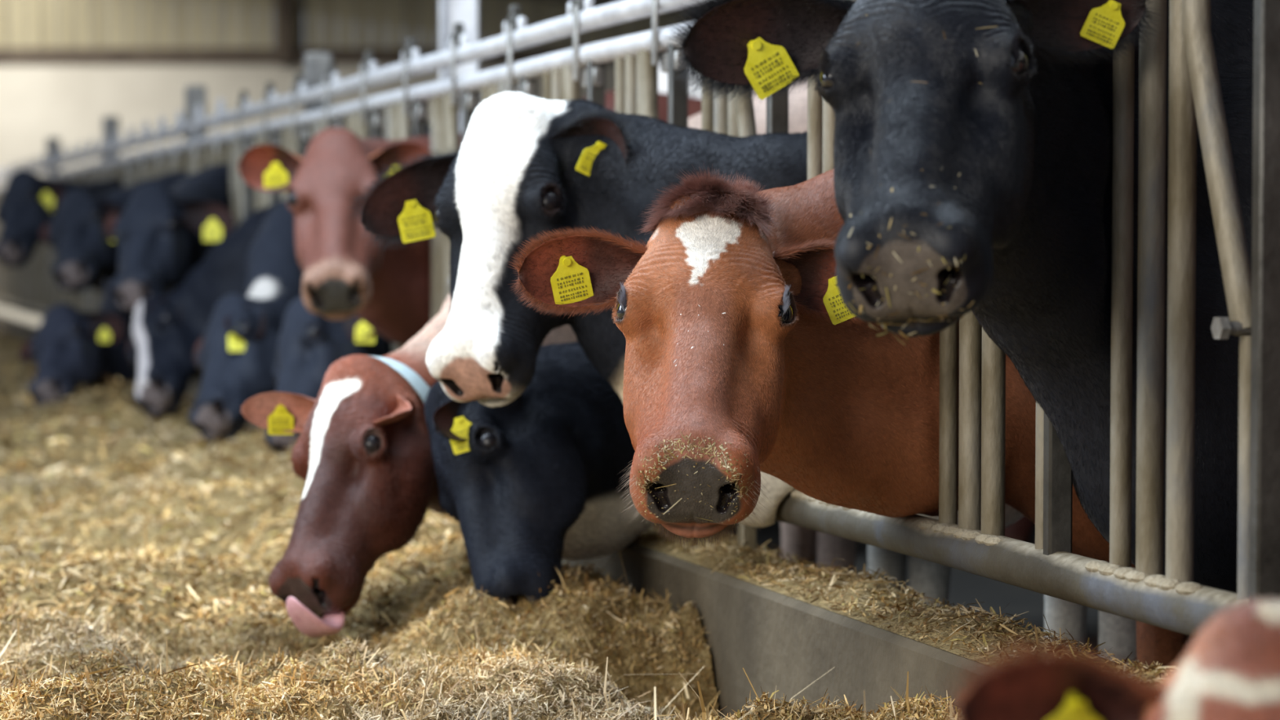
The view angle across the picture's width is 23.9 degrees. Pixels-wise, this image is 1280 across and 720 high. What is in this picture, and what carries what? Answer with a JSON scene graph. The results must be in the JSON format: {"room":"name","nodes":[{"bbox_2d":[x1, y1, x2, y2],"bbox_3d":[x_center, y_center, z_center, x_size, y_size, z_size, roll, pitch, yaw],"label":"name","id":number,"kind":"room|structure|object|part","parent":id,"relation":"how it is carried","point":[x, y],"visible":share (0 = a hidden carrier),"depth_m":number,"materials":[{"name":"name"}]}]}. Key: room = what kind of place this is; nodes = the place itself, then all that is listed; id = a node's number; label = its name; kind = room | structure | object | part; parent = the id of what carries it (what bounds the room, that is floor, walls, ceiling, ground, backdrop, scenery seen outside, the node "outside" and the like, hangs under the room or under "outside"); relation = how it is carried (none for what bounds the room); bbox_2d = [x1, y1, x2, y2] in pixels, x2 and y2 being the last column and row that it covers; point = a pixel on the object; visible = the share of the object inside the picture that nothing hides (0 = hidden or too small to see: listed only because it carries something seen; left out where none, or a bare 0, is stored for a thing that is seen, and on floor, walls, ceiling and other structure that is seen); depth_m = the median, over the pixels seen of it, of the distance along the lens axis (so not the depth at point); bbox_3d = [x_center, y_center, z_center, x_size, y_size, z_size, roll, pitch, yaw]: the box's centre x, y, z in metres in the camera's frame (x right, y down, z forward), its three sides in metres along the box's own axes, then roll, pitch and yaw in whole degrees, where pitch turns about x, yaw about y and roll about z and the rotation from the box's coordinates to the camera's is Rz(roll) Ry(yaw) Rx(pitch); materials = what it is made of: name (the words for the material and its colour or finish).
{"room":"farm building","nodes":[
{"label":"farm building","id":0,"kind":"room"},
{"bbox_2d":[0,64,614,327],"bbox_3d":[0.000,-1.593,30.111,28.000,2.740,0.300,0,2,0],"label":"wall","id":1,"kind":"structure","parent":0,"point":[69,103],"depth_m":29.92,"materials":[{"name":"concrete"}]},
{"bbox_2d":[275,0,294,65],"bbox_3d":[-3.508,-4.663,29.795,0.170,3.500,0.190,0,2,0],"label":"trim","id":2,"kind":"structure","parent":1,"relation":"attached to","point":[284,9],"depth_m":29.76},
{"bbox_2d":[0,48,701,97],"bbox_3d":[0.000,-2.737,29.951,28.000,0.702,0.170,0,2,0],"label":"beam","id":3,"kind":"structure","parent":1,"relation":"in","point":[662,77],"depth_m":29.87,"materials":[{"name":"white"}]},
{"bbox_2d":[0,0,723,48],"bbox_3d":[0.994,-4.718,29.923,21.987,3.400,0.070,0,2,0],"label":"wall","id":4,"kind":"structure","parent":0,"point":[34,12],"depth_m":29.95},
{"bbox_2d":[714,520,1195,655],"bbox_3d":[2.139,0.332,15.838,9.140,0.012,28.800,-1,2,-16],"label":"floor","id":5,"kind":"structure","parent":0,"point":[965,587],"depth_m":8.09,"materials":[{"name":"grey concrete"}]},
{"bbox_2d":[0,168,122,293],"bbox_3d":[-2.225,-0.365,15.850,3.416,1.402,1.355,-2,3,-45],"label":"cow","id":6,"kind":"object","parent":5,"relation":"on","point":[28,200],"visible":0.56,"depth_m":14.42},
{"bbox_2d":[18,278,137,406],"bbox_3d":[-1.933,-0.309,14.425,1.544,1.402,3.639,2,3,38],"label":"cow","id":7,"kind":"object","parent":5,"relation":"on","point":[71,348],"visible":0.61,"depth_m":12.87},
{"bbox_2d":[100,333,108,340],"bbox_3d":[-2.287,-0.098,12.909,0.038,0.032,0.004,0,2,6],"label":"print","id":8,"kind":"object","parent":7,"relation":"attached to","point":[104,336],"depth_m":12.91,"materials":[{"name":"yellow plastic"}]},
{"bbox_2d":[39,169,186,293],"bbox_3d":[-1.292,-0.280,13.698,2.915,1.402,0.741,-1,2,-25],"label":"cow","id":9,"kind":"object","parent":5,"relation":"on","point":[83,251],"visible":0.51,"depth_m":13.03},
{"bbox_2d":[102,133,386,313],"bbox_3d":[-0.986,-0.229,12.389,2.996,1.402,1.078,-2,3,-36],"label":"cow","id":10,"kind":"object","parent":5,"relation":"on","point":[162,234],"visible":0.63,"depth_m":11.39},
{"bbox_2d":[205,227,219,239],"bbox_3d":[-1.619,-0.480,11.447,0.053,0.044,0.004,0,2,2],"label":"print","id":11,"kind":"object","parent":10,"relation":"attached to","point":[211,233],"depth_m":11.45,"materials":[{"name":"yellow plastic"}]},
{"bbox_2d":[126,123,431,417],"bbox_3d":[-0.535,-0.188,11.360,2.759,1.402,0.611,-1,2,-16],"label":"cow","id":12,"kind":"object","parent":5,"relation":"on","point":[166,329],"visible":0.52,"depth_m":11.01},
{"bbox_2d":[188,128,431,442],"bbox_3d":[-0.394,-0.159,10.602,2.870,1.402,0.964,-1,3,-32],"label":"cow","id":13,"kind":"object","parent":5,"relation":"on","point":[235,356],"visible":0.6,"depth_m":9.75},
{"bbox_2d":[231,336,245,348],"bbox_3d":[-1.283,-0.056,9.689,0.053,0.040,0.019,-1,2,-14],"label":"print","id":14,"kind":"object","parent":13,"relation":"attached to","point":[237,342],"depth_m":9.69,"materials":[{"name":"yellow plastic"}]},
{"bbox_2d":[265,295,391,454],"bbox_3d":[0.052,-0.113,9.438,2.698,1.403,0.732,-1,2,-25],"label":"cow","id":15,"kind":"object","parent":5,"relation":"on","point":[308,343],"visible":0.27,"depth_m":8.81},
{"bbox_2d":[357,327,372,340],"bbox_3d":[-0.804,-0.076,8.843,0.046,0.038,0.006,1,2,21],"label":"print","id":16,"kind":"object","parent":15,"relation":"attached to","point":[363,333],"depth_m":8.84,"materials":[{"name":"yellow plastic"}]},
{"bbox_2d":[439,0,479,133],"bbox_3d":[-0.572,-1.316,9.556,0.122,3.800,0.100,0,2,0],"label":"post","id":17,"kind":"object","parent":5,"relation":"on","point":[466,12],"depth_m":9.56,"materials":[{"name":"metal"}]},
{"bbox_2d":[240,78,856,637],"bbox_3d":[0.545,-0.012,6.859,3.179,1.404,0.848,-1,3,-28],"label":"cow","id":18,"kind":"object","parent":5,"relation":"on","point":[362,451],"visible":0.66,"depth_m":5.94},
{"bbox_2d":[271,417,289,432],"bbox_3d":[-0.727,0.132,6.116,0.037,0.030,0.008,0,2,-6],"label":"print","id":19,"kind":"object","parent":18,"relation":"attached to","point":[278,424],"depth_m":6.12,"materials":[{"name":"black"}]},
{"bbox_2d":[237,90,1035,542],"bbox_3d":[0.195,-0.088,8.821,2.769,1.402,0.690,-1,2,-23],"label":"cow","id":20,"kind":"object","parent":5,"relation":"on","point":[388,291],"visible":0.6,"depth_m":8.28},
{"bbox_2d":[266,173,284,188],"bbox_3d":[-1.006,-0.493,8.356,0.048,0.040,0.007,0,2,-3],"label":"print","id":21,"kind":"object","parent":20,"relation":"attached to","point":[273,180],"depth_m":8.36,"materials":[{"name":"yellow plastic"}]},
{"bbox_2d":[422,341,951,609],"bbox_3d":[0.823,0.043,6.347,2.722,1.334,0.645,-1,2,-22],"label":"cow","id":22,"kind":"object","parent":5,"relation":"on","point":[531,482],"visible":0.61,"depth_m":5.80},
{"bbox_2d":[455,429,468,450],"bbox_3d":[-0.332,0.150,5.757,0.049,0.043,0.013,0,2,-9],"label":"print","id":23,"kind":"object","parent":22,"relation":"attached to","point":[461,435],"depth_m":5.76,"materials":[{"name":"black"}]},
{"bbox_2d":[346,90,1136,666],"bbox_3d":[0.986,0.049,5.864,3.003,1.361,0.641,0,2,-12],"label":"cow","id":24,"kind":"object","parent":5,"relation":"on","point":[525,166],"visible":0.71,"depth_m":5.63},
{"bbox_2d":[402,213,430,238],"bbox_3d":[-0.428,-0.256,5.787,0.053,0.047,0.005,-1,2,-17],"label":"print","id":25,"kind":"object","parent":24,"relation":"attached to","point":[414,225],"depth_m":5.79,"materials":[{"name":"black"}]},
{"bbox_2d":[580,151,595,173],"bbox_3d":[-0.087,-0.366,5.652,0.049,0.046,0.007,-1,2,-22],"label":"print","id":26,"kind":"object","parent":24,"relation":"attached to","point":[588,159],"depth_m":5.65,"materials":[{"name":"black"}]},
{"bbox_2d":[508,166,1187,675],"bbox_3d":[1.199,0.056,5.128,2.894,1.404,0.667,-1,2,-21],"label":"cow","id":27,"kind":"object","parent":5,"relation":"on","point":[743,361],"visible":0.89,"depth_m":4.71},
{"bbox_2d":[556,272,587,301],"bbox_3d":[-0.106,-0.114,4.722,0.051,0.045,0.008,-1,2,-13],"label":"print","id":28,"kind":"object","parent":27,"relation":"attached to","point":[571,286],"depth_m":4.72,"materials":[{"name":"black"}]},
{"bbox_2d":[828,293,851,319],"bbox_3d":[0.320,-0.087,4.717,0.052,0.048,0.003,0,2,4],"label":"print","id":29,"kind":"object","parent":27,"relation":"attached to","point":[836,304],"depth_m":4.72,"materials":[{"name":"black"}]},
{"bbox_2d":[662,0,1253,593],"bbox_3d":[1.386,0.025,4.506,2.869,1.514,0.766,-1,2,-24],"label":"cow","id":30,"kind":"object","parent":5,"relation":"on","point":[972,141],"visible":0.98,"depth_m":4.00},
{"bbox_2d":[751,52,791,92],"bbox_3d":[0.174,-0.380,3.989,0.056,0.053,0.005,0,2,-9],"label":"print","id":31,"kind":"object","parent":30,"relation":"attached to","point":[771,72],"depth_m":3.99,"materials":[{"name":"black"}]},
{"bbox_2d":[1086,13,1119,44],"bbox_3d":[0.615,-0.440,4.013,0.043,0.040,0.009,0,2,-8],"label":"print","id":32,"kind":"object","parent":30,"relation":"attached to","point":[1101,28],"depth_m":4.01,"materials":[{"name":"black"}]},
{"bbox_2d":[936,595,1279,719],"bbox_3d":[1.649,0.132,3.203,3.095,1.404,0.756,-1,2,-25],"label":"cow","id":33,"kind":"object","parent":5,"relation":"on","point":[1230,671],"visible":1,"depth_m":2.60},
{"bbox_3d":[0.000,0.510,14.031,28.000,0.200,34.000,0,2,0],"label":"floor","id":34,"kind":"structure","parent":0,"visible":0},
{"bbox_2d":[0,334,955,719],"bbox_3d":[-5.489,0.140,15.216,5.462,0.405,26.250,-1,2,-16],"label":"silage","id":35,"kind":"object","parent":34,"relation":"on","point":[104,532],"visible":0.42,"depth_m":6.06,"materials":[{"name":"beige plant"}]},
{"bbox_2d":[0,329,273,485],"bbox_3d":[-4.106,0.050,16.486,2.217,0.264,16.149,-1,2,-16],"label":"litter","id":36,"kind":"object","parent":35,"relation":"on","point":[175,457],"visible":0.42,"depth_m":10.19,"materials":[{"name":"beige plant"}]},
{"bbox_2d":[0,440,625,655],"bbox_3d":[-1.371,0.400,7.474,1.912,0.294,3.782,-1,2,-16],"label":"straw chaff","id":37,"kind":"object","parent":35,"relation":"on","point":[77,557],"visible":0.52,"depth_m":6.64,"materials":[{"name":"beige plant"}]},
{"bbox_2d":[0,550,957,719],"bbox_3d":[-0.634,0.536,5.080,1.831,0.396,2.946,-1,2,-17],"label":"stalks","id":38,"kind":"object","parent":35,"relation":"on","point":[703,708],"visible":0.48,"depth_m":4.91},
{"bbox_2d":[0,560,960,719],"bbox_3d":[-0.605,0.577,4.929,2.460,0.354,2.040,0,2,0],"label":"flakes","id":39,"kind":"object","parent":35,"relation":"on","point":[500,654],"visible":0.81,"depth_m":4.93,"materials":[{"name":"beige plant"}]},
{"bbox_2d":[0,315,993,719],"bbox_3d":[-2.450,0.202,14.925,0.200,0.345,29.000,-1,2,-16],"label":"kerb","id":40,"kind":"object","parent":34,"relation":"on","point":[785,643],"depth_m":5.25,"materials":[{"name":"concrete"}]},
{"bbox_2d":[631,527,1167,686],"bbox_3d":[0.399,0.400,5.068,0.183,0.032,6.480,-1,2,-16],"label":"hay","id":41,"kind":"object","parent":40,"relation":"on","point":[690,557],"visible":0.24,"depth_m":5.04},
{"bbox_2d":[635,525,1175,685],"bbox_3d":[0.342,0.380,5.328,0.251,0.074,5.029,-1,2,-16],"label":"straw","id":42,"kind":"object","parent":40,"relation":"on","point":[935,610],"visible":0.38,"depth_m":5.04,"materials":[{"name":"beige plant"}]},
{"bbox_2d":[0,0,1279,637],"bbox_3d":[-2.362,-0.456,14.846,0.171,1.675,29.050,-1,2,-16],"label":"fence","id":43,"kind":"object","parent":34,"relation":"on","point":[979,545],"visible":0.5,"depth_m":4.40,"materials":[{"name":"metal"}]},
{"bbox_3d":[-4.022,-0.690,20.738,0.090,1.670,0.090,-1,2,-16],"label":"post","id":44,"kind":"part","parent":43,"relation":"part of","materials":[{"name":"metal"}]},
{"bbox_3d":[-3.019,-0.553,17.266,0.090,1.670,0.090,-1,2,-16],"label":"post","id":45,"kind":"part","parent":43,"relation":"part of","materials":[{"name":"metal"}]},
{"bbox_3d":[-2.034,-0.419,13.857,0.090,1.670,0.090,-1,2,-16],"label":"post","id":46,"kind":"part","parent":43,"relation":"part of","materials":[{"name":"metal"}]},
{"bbox_3d":[-1.147,-0.279,10.788,0.090,1.630,0.090,-1,2,-16],"label":"post","id":47,"kind":"part","parent":43,"relation":"part of","materials":[{"name":"metal"}]},
{"bbox_3d":[-2.400,-1.085,14.810,0.048,0.051,29.050,-1,2,-16],"label":"rail","id":48,"kind":"part","parent":43,"relation":"part of","materials":[{"name":"metal"}]},
{"bbox_3d":[-2.400,-1.006,14.813,0.048,0.051,29.050,-1,2,-16],"label":"rail","id":49,"kind":"part","parent":43,"relation":"part of","materials":[{"name":"metal"}]},
{"bbox_3d":[0.597,0.123,4.466,0.026,0.356,0.026,0,2,0],"label":"stub post","id":50,"kind":"part","parent":43,"relation":"part of","materials":[{"name":"metal"}]},
{"bbox_3d":[0.775,0.147,3.850,0.026,0.356,0.026,0,2,0],"label":"stub post","id":51,"kind":"part","parent":43,"relation":"part of","materials":[{"name":"metal"}]}
]}

